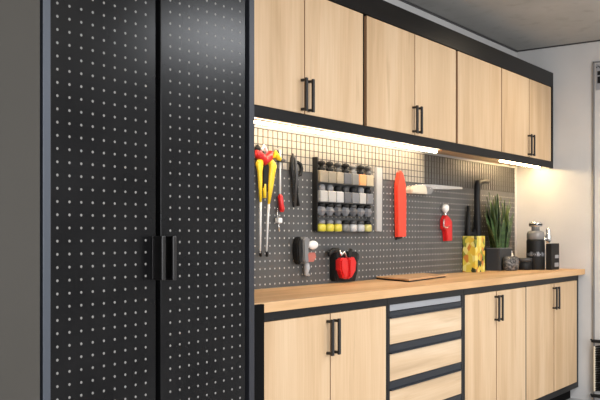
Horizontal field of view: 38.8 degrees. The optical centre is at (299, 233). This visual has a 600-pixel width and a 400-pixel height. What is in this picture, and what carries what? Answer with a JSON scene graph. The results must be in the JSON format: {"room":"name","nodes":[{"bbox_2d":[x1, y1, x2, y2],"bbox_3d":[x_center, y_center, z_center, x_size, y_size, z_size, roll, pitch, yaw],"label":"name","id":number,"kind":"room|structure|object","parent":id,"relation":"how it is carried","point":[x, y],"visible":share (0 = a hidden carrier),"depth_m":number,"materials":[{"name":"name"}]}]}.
{"room":"garage","nodes":[
{"label":"garage","id":0,"kind":"room"},
{"bbox_2d":[0,0,39,399],"bbox_3d":[-1.675,-0.094,1.228,0.146,2.669,2.994,0,0,36],"label":"wall","id":1,"kind":"structure","parent":0,"point":[19,19],"depth_m":2.34,"materials":[{"name":"grey paint"}]},
{"bbox_2d":[254,0,516,288],"bbox_3d":[0.183,-0.094,4.693,0.098,2.669,5.180,0,0,36],"label":"wall","id":2,"kind":"structure","parent":0,"point":[398,3],"depth_m":5.57,"materials":[{"name":"white paint"}]},
{"bbox_2d":[254,0,362,124],"bbox_3d":[-0.131,-0.830,3.900,0.312,0.567,1.227,0,0,36],"label":"upper cabinet","id":3,"kind":"object","parent":2,"relation":"attached to","point":[308,54],"visible":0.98,"depth_m":3.92,"materials":[{"name":"beige wood"}]},
{"bbox_2d":[254,127,514,288],"bbox_3d":[0.520,-0.120,5.056,0.014,0.771,3.861,0,0,36],"label":"pegboard","id":4,"kind":"object","parent":2,"relation":"attached to","point":[423,249],"visible":0.47,"depth_m":4.96,"materials":[{"name":"grey metal"}]},
{"bbox_2d":[254,144,276,256],"bbox_3d":[-0.167,-0.157,4.073,0.055,0.538,0.150,0,0,36],"label":"pruning shears","id":5,"kind":"object","parent":4,"relation":"hanging from","point":[266,166],"visible":1,"depth_m":4.06,"materials":[{"name":"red plastic"}]},
{"bbox_2d":[275,208,281,230],"bbox_3d":[-0.106,-0.067,4.175,0.030,0.111,0.032,0,0,36],"label":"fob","id":6,"kind":"object","parent":4,"relation":"hanging from","point":[278,220],"visible":1,"depth_m":4.17,"materials":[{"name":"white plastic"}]},
{"bbox_2d":[273,148,285,162],"bbox_3d":[-0.104,-0.382,4.175,0.039,0.071,0.095,0,0,36],"label":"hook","id":7,"kind":"object","parent":4,"relation":"hanging from","point":[276,153],"visible":0.97,"depth_m":4.15,"materials":[{"name":"yellow plastic"}]},
{"bbox_2d":[277,150,284,211],"bbox_3d":[-0.092,-0.257,4.184,0.032,0.306,0.042,0,0,21],"label":"screwdriver","id":8,"kind":"object","parent":4,"relation":"hanging from","point":[280,197],"visible":1,"depth_m":4.17,"materials":[{"name":"red plastic"}]},
{"bbox_2d":[290,153,302,207],"bbox_3d":[-0.017,-0.264,4.295,0.033,0.274,0.110,0,0,36],"label":"tongs","id":9,"kind":"object","parent":4,"relation":"hanging from","point":[293,161],"visible":1,"depth_m":4.27,"materials":[{"name":"black metal"}]},
{"bbox_2d":[293,237,317,275],"bbox_3d":[0.030,0.119,4.343,0.055,0.204,0.174,0,0,36],"label":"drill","id":10,"kind":"object","parent":4,"relation":"hanging from","point":[301,255],"visible":1,"depth_m":4.30,"materials":[{"name":"black plastic"}]},
{"bbox_2d":[312,157,374,232],"bbox_3d":[0.246,-0.199,4.636,0.046,0.395,0.553,0,0,36],"label":"rack","id":11,"kind":"object","parent":4,"relation":"attached to","point":[315,182],"visible":0.88,"depth_m":4.42,"materials":[{"name":"black metal"}]},
{"bbox_2d":[318,220,325,231],"bbox_3d":[0.112,-0.041,4.453,0.039,0.063,0.064,0,0,36],"label":"storage jar","id":12,"kind":"object","parent":11,"relation":"on","point":[321,223],"visible":0.98,"depth_m":4.43,"materials":[{"name":"yellow plastic"}]},
{"bbox_2d":[318,203,325,214],"bbox_3d":[0.112,-0.126,4.453,0.038,0.066,0.084,0,0,36],"label":"storage jar","id":13,"kind":"object","parent":11,"relation":"on","point":[321,209],"visible":0.96,"depth_m":4.43,"materials":[{"name":"grey glass"}]},
{"bbox_2d":[318,160,327,181],"bbox_3d":[0.115,-0.324,4.450,0.052,0.115,0.067,0,0,38],"label":"storage jar","id":14,"kind":"object","parent":11,"relation":"on","point":[322,174],"visible":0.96,"depth_m":4.43,"materials":[{"name":"brown plastic"}]},
{"bbox_2d":[318,184,327,201],"bbox_3d":[0.112,-0.211,4.453,0.040,0.093,0.067,0,0,36],"label":"storage jar","id":15,"kind":"object","parent":11,"relation":"on","point":[322,194],"visible":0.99,"depth_m":4.43,"materials":[{"name":"grey plastic"}]},
{"bbox_2d":[326,203,333,215],"bbox_3d":[0.157,-0.126,4.514,0.038,0.066,0.084,0,0,36],"label":"storage jar","id":16,"kind":"object","parent":11,"relation":"on","point":[329,206],"visible":0.99,"depth_m":4.50,"materials":[{"name":"grey"}]},
{"bbox_2d":[326,220,333,231],"bbox_3d":[0.157,-0.041,4.514,0.039,0.063,0.064,0,0,36],"label":"storage jar","id":17,"kind":"object","parent":11,"relation":"on","point":[329,223],"visible":0.95,"depth_m":4.49,"materials":[{"name":"yellow plastic"}]},
{"bbox_2d":[326,161,335,182],"bbox_3d":[0.160,-0.324,4.511,0.052,0.115,0.067,0,0,39],"label":"storage jar","id":18,"kind":"object","parent":11,"relation":"on","point":[331,174],"visible":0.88,"depth_m":4.50,"materials":[{"name":"brown"}]},
{"bbox_2d":[326,185,335,201],"bbox_3d":[0.157,-0.211,4.514,0.040,0.093,0.067,0,0,36],"label":"storage jar","id":19,"kind":"object","parent":11,"relation":"on","point":[331,194],"visible":0.77,"depth_m":4.50,"materials":[{"name":"grey plastic"}]},
{"bbox_2d":[334,220,341,231],"bbox_3d":[0.202,-0.041,4.575,0.039,0.063,0.064,0,0,36],"label":"storage jar","id":20,"kind":"object","parent":11,"relation":"on","point":[337,223],"visible":0.96,"depth_m":4.55,"materials":[{"name":"yellow plastic"}]},
{"bbox_2d":[334,204,341,215],"bbox_3d":[0.202,-0.126,4.575,0.038,0.066,0.084,0,0,36],"label":"storage jar","id":21,"kind":"object","parent":11,"relation":"on","point":[337,210],"visible":0.99,"depth_m":4.56,"materials":[{"name":"grey"}]},
{"bbox_2d":[334,162,343,183],"bbox_3d":[0.205,-0.324,4.573,0.052,0.115,0.067,0,0,35],"label":"storage jar","id":22,"kind":"object","parent":11,"relation":"on","point":[339,175],"visible":0.85,"depth_m":4.56,"materials":[{"name":"brown plastic"}]},
{"bbox_2d":[334,185,343,202],"bbox_3d":[0.202,-0.211,4.575,0.040,0.093,0.067,0,0,36],"label":"storage jar","id":23,"kind":"object","parent":11,"relation":"on","point":[339,195],"visible":0.81,"depth_m":4.56,"materials":[{"name":"grey plastic"}]},
{"bbox_2d":[318,215,369,217],"bbox_3d":[0.247,-0.092,4.637,0.046,0.002,0.543,0,0,36],"label":"shelf","id":24,"kind":"object","parent":11,"relation":"attached to","point":[318,215],"depth_m":4.58,"materials":[{"name":"grey plastic"}]},
{"bbox_2d":[342,220,349,231],"bbox_3d":[0.247,-0.041,4.637,0.039,0.063,0.064,0,0,36],"label":"storage jar","id":25,"kind":"object","parent":11,"relation":"on","point":[345,223],"visible":0.98,"depth_m":4.62,"materials":[{"name":"grey plastic"}]},
{"bbox_2d":[342,204,349,215],"bbox_3d":[0.247,-0.126,4.637,0.038,0.066,0.084,0,0,36],"label":"storage jar","id":26,"kind":"object","parent":11,"relation":"on","point":[345,210],"visible":0.95,"depth_m":4.62,"materials":[{"name":"grey"}]},
{"bbox_2d":[318,182,373,186],"bbox_3d":[0.247,-0.265,4.637,0.046,0.002,0.543,0,0,36],"label":"shelf","id":27,"kind":"object","parent":11,"relation":"attached to","point":[318,182],"depth_m":4.60,"materials":[{"name":"grey plastic"}]},
{"bbox_2d":[341,163,351,184],"bbox_3d":[0.250,-0.324,4.634,0.052,0.115,0.067,0,0,40],"label":"storage jar","id":28,"kind":"object","parent":11,"relation":"on","point":[347,176],"visible":0.85,"depth_m":4.62,"materials":[{"name":"grey plastic"}]},
{"bbox_2d":[342,186,350,202],"bbox_3d":[0.247,-0.211,4.637,0.040,0.093,0.067,0,0,36],"label":"storage jar","id":29,"kind":"object","parent":11,"relation":"on","point":[347,195],"visible":0.82,"depth_m":4.62,"materials":[{"name":"grey"}]},
{"bbox_2d":[318,202,374,204],"bbox_3d":[0.247,-0.163,4.637,0.046,0.002,0.543,0,0,36],"label":"shelf","id":30,"kind":"object","parent":11,"relation":"attached to","point":[318,202],"depth_m":4.62,"materials":[{"name":"grey plastic"}]},
{"bbox_2d":[349,220,356,231],"bbox_3d":[0.292,-0.041,4.698,0.039,0.063,0.064,0,0,36],"label":"storage jar","id":31,"kind":"object","parent":11,"relation":"on","point":[353,227],"visible":0.95,"depth_m":4.68,"materials":[{"name":"grey plastic"}]},
{"bbox_2d":[349,204,357,215],"bbox_3d":[0.292,-0.126,4.698,0.038,0.066,0.084,0,0,36],"label":"storage jar","id":32,"kind":"object","parent":11,"relation":"on","point":[353,211],"visible":0.95,"depth_m":4.68,"materials":[{"name":"grey"}]},
{"bbox_2d":[349,164,358,184],"bbox_3d":[0.295,-0.324,4.696,0.052,0.115,0.067,0,0,36],"label":"storage jar","id":33,"kind":"object","parent":11,"relation":"on","point":[355,177],"visible":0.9,"depth_m":4.68,"materials":[{"name":"grey plastic"}]},
{"bbox_2d":[349,187,358,203],"bbox_3d":[0.292,-0.211,4.698,0.040,0.093,0.067,0,0,36],"label":"storage jar","id":34,"kind":"object","parent":11,"relation":"on","point":[354,196],"visible":0.8,"depth_m":4.68,"materials":[{"name":"grey plastic"}]},
{"bbox_2d":[356,165,365,185],"bbox_3d":[0.341,-0.324,4.757,0.052,0.115,0.067,0,0,38],"label":"storage jar","id":35,"kind":"object","parent":11,"relation":"on","point":[362,178],"visible":0.84,"depth_m":4.74,"materials":[{"name":"brown"}]},
{"bbox_2d":[357,220,364,231],"bbox_3d":[0.337,-0.041,4.760,0.039,0.063,0.064,0,0,36],"label":"storage jar","id":36,"kind":"object","parent":11,"relation":"on","point":[360,223],"visible":0.92,"depth_m":4.74,"materials":[{"name":"grey plastic"}]},
{"bbox_2d":[357,205,364,216],"bbox_3d":[0.337,-0.126,4.760,0.038,0.066,0.084,0,0,36],"label":"storage jar","id":37,"kind":"object","parent":11,"relation":"on","point":[360,213],"visible":0.97,"depth_m":4.74,"materials":[{"name":"grey"}]},
{"bbox_2d":[357,187,365,203],"bbox_3d":[0.337,-0.211,4.760,0.040,0.093,0.067,0,0,36],"label":"storage jar","id":38,"kind":"object","parent":11,"relation":"on","point":[362,196],"visible":0.82,"depth_m":4.74,"materials":[{"name":"grey"}]},
{"bbox_2d":[364,221,371,231],"bbox_3d":[0.382,-0.041,4.821,0.039,0.063,0.064,0,0,36],"label":"storage jar","id":39,"kind":"object","parent":11,"relation":"on","point":[368,227],"visible":0.94,"depth_m":4.80,"materials":[{"name":"yellow plastic"}]},
{"bbox_2d":[364,205,371,216],"bbox_3d":[0.382,-0.126,4.821,0.038,0.066,0.084,0,0,36],"label":"storage jar","id":40,"kind":"object","parent":11,"relation":"on","point":[367,209],"visible":0.98,"depth_m":4.80,"materials":[{"name":"grey"}]},
{"bbox_2d":[364,188,372,203],"bbox_3d":[0.382,-0.211,4.821,0.040,0.093,0.067,0,0,36],"label":"storage jar","id":41,"kind":"object","parent":11,"relation":"on","point":[369,197],"visible":0.81,"depth_m":4.80,"materials":[{"name":"grey"}]},
{"bbox_2d":[364,166,373,185],"bbox_3d":[0.386,-0.324,4.818,0.052,0.115,0.067,0,0,40],"label":"storage jar","id":42,"kind":"object","parent":11,"relation":"on","point":[369,178],"visible":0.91,"depth_m":4.81,"materials":[{"name":"beige"}]},
{"bbox_2d":[328,248,359,280],"bbox_3d":[0.247,0.170,4.616,0.072,0.186,0.327,0,0,36],"label":"tool pouch","id":43,"kind":"object","parent":4,"relation":"hanging from","point":[343,264],"visible":1,"depth_m":4.55,"materials":[{"name":"black fabric"}]},
{"bbox_2d":[374,167,381,231],"bbox_3d":[0.455,-0.197,4.947,0.016,0.372,0.065,0,0,36],"label":"white rule","id":44,"kind":"object","parent":4,"relation":"hanging from","point":[378,171],"visible":1,"depth_m":4.93,"materials":[{"name":"grey plastic"}]},
{"bbox_2d":[394,171,405,239],"bbox_3d":[0.603,-0.168,5.136,0.030,0.416,0.109,0,0,36],"label":"sheath","id":45,"kind":"object","parent":4,"relation":"hanging from","point":[399,186],"visible":1,"depth_m":5.11,"materials":[{"name":"red plastic"}]},
{"bbox_2d":[406,184,462,194],"bbox_3d":[0.878,-0.278,5.486,0.051,0.070,0.735,0,0,36],"label":"saw","id":46,"kind":"object","parent":4,"relation":"hanging from","point":[422,189],"visible":0.99,"depth_m":5.31,"materials":[{"name":"silver metal"}]},
{"bbox_2d":[440,204,451,240],"bbox_3d":[0.961,-0.070,5.615,0.051,0.240,0.142,0,0,36],"label":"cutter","id":47,"kind":"object","parent":4,"relation":"hanging from","point":[445,221],"visible":1,"depth_m":5.60,"materials":[{"name":"red plastic"}]},
{"bbox_2d":[474,179,489,235],"bbox_3d":[1.286,-0.062,6.010,0.044,0.645,0.211,0,0,36],"label":"bar","id":48,"kind":"object","parent":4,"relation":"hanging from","point":[477,186],"visible":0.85,"depth_m":5.93,"materials":[{"name":"black metal"}]},
{"bbox_2d":[254,0,552,168],"bbox_3d":[0.656,-0.859,4.997,0.280,0.727,3.928,0,0,36],"label":"cabinet surround","id":49,"kind":"object","parent":2,"relation":"attached to","point":[381,10],"visible":0.52,"depth_m":4.87,"materials":[{"name":"black metal"}]},
{"bbox_2d":[254,119,437,152],"bbox_3d":[0.288,-0.512,4.561,0.022,0.017,1.904,0,0,36],"label":"light","id":50,"kind":"object","parent":49,"relation":"attached to","point":[257,121],"visible":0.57,"depth_m":4.43,"materials":[{"name":"white plastic"}]},
{"bbox_2d":[499,160,539,167],"bbox_3d":[1.615,-0.511,6.235,0.033,0.020,0.715,0,0,36],"label":"light","id":51,"kind":"object","parent":49,"relation":"attached to","point":[499,160],"visible":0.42,"depth_m":6.20,"materials":[{"name":"white plastic"}]},
{"bbox_2d":[363,15,455,142],"bbox_3d":[0.544,-0.830,4.818,0.312,0.567,1.048,0,0,36],"label":"upper cabinet","id":52,"kind":"object","parent":2,"relation":"attached to","point":[409,79],"visible":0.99,"depth_m":4.67,"materials":[{"name":"beige wood"}]},
{"bbox_2d":[399,0,517,51],"bbox_3d":[0.553,-1.423,5.104,0.012,0.012,3.880,0,0,36],"label":"trim","id":53,"kind":"structure","parent":2,"relation":"attached to","point":[404,1],"depth_m":5.78,"materials":[{"name":"grey plastic"}]},
{"bbox_2d":[456,51,500,151],"bbox_3d":[1.041,-0.830,5.523,0.278,0.567,0.675,0,0,36],"label":"upper cabinet","id":54,"kind":"object","parent":2,"relation":"attached to","point":[478,82],"visible":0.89,"depth_m":5.40,"materials":[{"name":"beige wood"}]},
{"bbox_2d":[501,68,550,160],"bbox_3d":[1.537,-0.830,6.169,0.312,0.567,0.953,0,0,36],"label":"upper cabinet","id":55,"kind":"object","parent":2,"relation":"attached to","point":[525,102],"visible":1,"depth_m":6.05,"materials":[{"name":"beige wood"}]},
{"bbox_2d":[406,0,599,50],"bbox_3d":[2.212,-1.479,1.465,7.171,0.100,7.980,0,0,36],"label":"ceiling","id":56,"kind":"structure","parent":0,"point":[518,25],"depth_m":5.66,"materials":[{"name":"paint"}]},
{"bbox_2d":[517,41,599,399],"bbox_3d":[4.580,-0.094,4.614,7.083,2.669,0.100,0,0,36],"label":"wall","id":57,"kind":"structure","parent":0,"point":[560,197],"depth_m":6.42,"materials":[{"name":"white paint"}]},
{"bbox_2d":[518,40,599,51],"bbox_3d":[3.143,-1.424,5.603,3.571,0.010,0.008,0,0,36],"label":"trim","id":58,"kind":"structure","parent":57,"relation":"attached to","point":[594,40],"depth_m":6.47,"materials":[{"name":"grey plastic"}]},
{"bbox_2d":[590,339,599,397],"bbox_3d":[2.211,0.991,6.241,0.152,0.432,0.056,0,0,36],"label":"brush","id":59,"kind":"object","parent":57,"relation":"hanging from","point":[595,371],"visible":1,"depth_m":6.26,"materials":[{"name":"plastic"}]},
{"bbox_2d":[593,61,599,399],"bbox_3d":[2.547,-0.015,6.036,0.930,2.511,0.016,0,0,36],"label":"door","id":60,"kind":"structure","parent":57,"relation":"in","point":[596,93],"depth_m":6.29,"materials":[{"name":"grey plastic"}]},
{"bbox_2d":[596,64,599,89],"bbox_3d":[2.241,-1.153,6.251,0.138,0.195,0.007,0,0,36],"label":"door sign","id":61,"kind":"object","parent":60,"relation":"attached to","point":[597,65],"visible":1,"depth_m":6.28,"materials":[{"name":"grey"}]},
{"bbox_3d":[2.211,1.265,1.465,7.171,0.050,7.980,0,0,36],"label":"floor","id":62,"kind":"structure","parent":0,"visible":0},
{"bbox_2d":[40,0,263,399],"bbox_3d":[-0.636,0.015,2.967,0.603,2.450,1.035,0,0,36],"label":"tall cabinet","id":63,"kind":"object","parent":62,"relation":"on","point":[147,106],"visible":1,"depth_m":2.73,"materials":[{"name":"black metal"}]},
{"bbox_2d":[264,298,386,399],"bbox_3d":[-0.084,0.773,3.799,0.506,0.933,1.119,0,0,36],"label":"base cabinet","id":64,"kind":"object","parent":62,"relation":"on","point":[336,351],"visible":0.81,"depth_m":3.70,"materials":[{"name":"beige wood"}]},
{"bbox_2d":[254,268,584,312],"bbox_3d":[0.754,0.286,4.926,0.522,0.040,3.926,0,0,36],"label":"countertop","id":65,"kind":"structure","parent":64,"relation":"on","point":[304,296],"depth_m":4.27,"materials":[{"name":"brown wood"}]},
{"bbox_2d":[376,273,446,281],"bbox_3d":[0.659,0.258,5.068,0.313,0.016,0.833,0,0,29],"label":"cutting board","id":66,"kind":"object","parent":65,"relation":"on","point":[417,276],"visible":0.78,"depth_m":4.94,"materials":[{"name":"brown wood"}]},
{"bbox_2d":[463,236,484,271],"bbox_3d":[1.202,0.142,5.887,0.094,0.248,0.158,0,0,36],"label":"tin","id":67,"kind":"object","parent":65,"relation":"on","point":[473,246],"visible":0.97,"depth_m":5.83,"materials":[{"name":"yellow metal"}]},
{"bbox_2d":[465,206,476,235],"bbox_3d":[1.193,0.035,5.917,0.042,0.450,0.152,0,0,36],"label":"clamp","id":68,"kind":"object","parent":67,"relation":"in","point":[468,232],"visible":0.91,"depth_m":5.86,"materials":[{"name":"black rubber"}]},
{"bbox_2d":[484,193,513,270],"bbox_3d":[1.428,-0.013,6.162,0.113,0.560,0.570,0,0,36],"label":"potted plant","id":69,"kind":"object","parent":65,"relation":"on","point":[499,237],"visible":0.98,"depth_m":6.11,"materials":[{"name":"green plant"}]},
{"bbox_2d":[502,256,518,270],"bbox_3d":[1.513,0.216,6.113,0.104,0.100,0.176,0,0,36],"label":"stone bowl","id":70,"kind":"object","parent":65,"relation":"on","point":[510,263],"visible":1,"depth_m":6.05,"materials":[{"name":"grey stone"}]},
{"bbox_2d":[518,258,531,269],"bbox_3d":[1.639,0.223,6.232,0.115,0.088,0.116,0,0,36],"label":"round tin","id":71,"kind":"object","parent":65,"relation":"on","point":[524,263],"visible":0.76,"depth_m":6.18,"materials":[{"name":"black metal"}]},
{"bbox_2d":[526,222,551,269],"bbox_3d":[1.761,0.091,6.298,0.139,0.352,0.215,0,0,36],"label":"canister","id":72,"kind":"object","parent":65,"relation":"on","point":[535,242],"visible":0.98,"depth_m":6.22,"materials":[{"name":"black metal"}]},
{"bbox_2d":[544,228,551,242],"bbox_3d":[1.837,0.016,6.328,0.051,0.110,0.078,0,0,36],"label":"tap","id":73,"kind":"object","parent":72,"relation":"on","point":[548,236],"depth_m":6.32,"materials":[{"name":"silver metal"}]},
{"bbox_2d":[546,243,558,269],"bbox_3d":[1.861,0.170,6.274,0.044,0.193,0.162,0,0,36],"label":"box","id":74,"kind":"object","parent":65,"relation":"on","point":[552,249],"visible":1,"depth_m":6.22,"materials":[{"name":"black rubber"}]},
{"bbox_2d":[387,289,462,399],"bbox_3d":[0.486,0.773,4.596,0.482,0.933,0.838,0,0,36],"label":"base cabinet","id":75,"kind":"object","parent":62,"relation":"on","point":[425,331],"visible":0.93,"depth_m":4.43,"materials":[{"name":"beige wood"}]},
{"bbox_2d":[463,282,525,399],"bbox_3d":[1.020,0.773,5.302,0.506,0.933,0.929,0,0,36],"label":"base cabinet","id":76,"kind":"object","parent":62,"relation":"on","point":[494,316],"visible":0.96,"depth_m":5.14,"materials":[{"name":"beige wood"}]},
{"bbox_2d":[526,275,577,399],"bbox_3d":[1.603,0.773,6.095,0.506,0.933,1.037,0,0,36],"label":"base cabinet","id":77,"kind":"object","parent":62,"relation":"on","point":[552,303],"visible":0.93,"depth_m":5.91,"materials":[{"name":"beige wood"}]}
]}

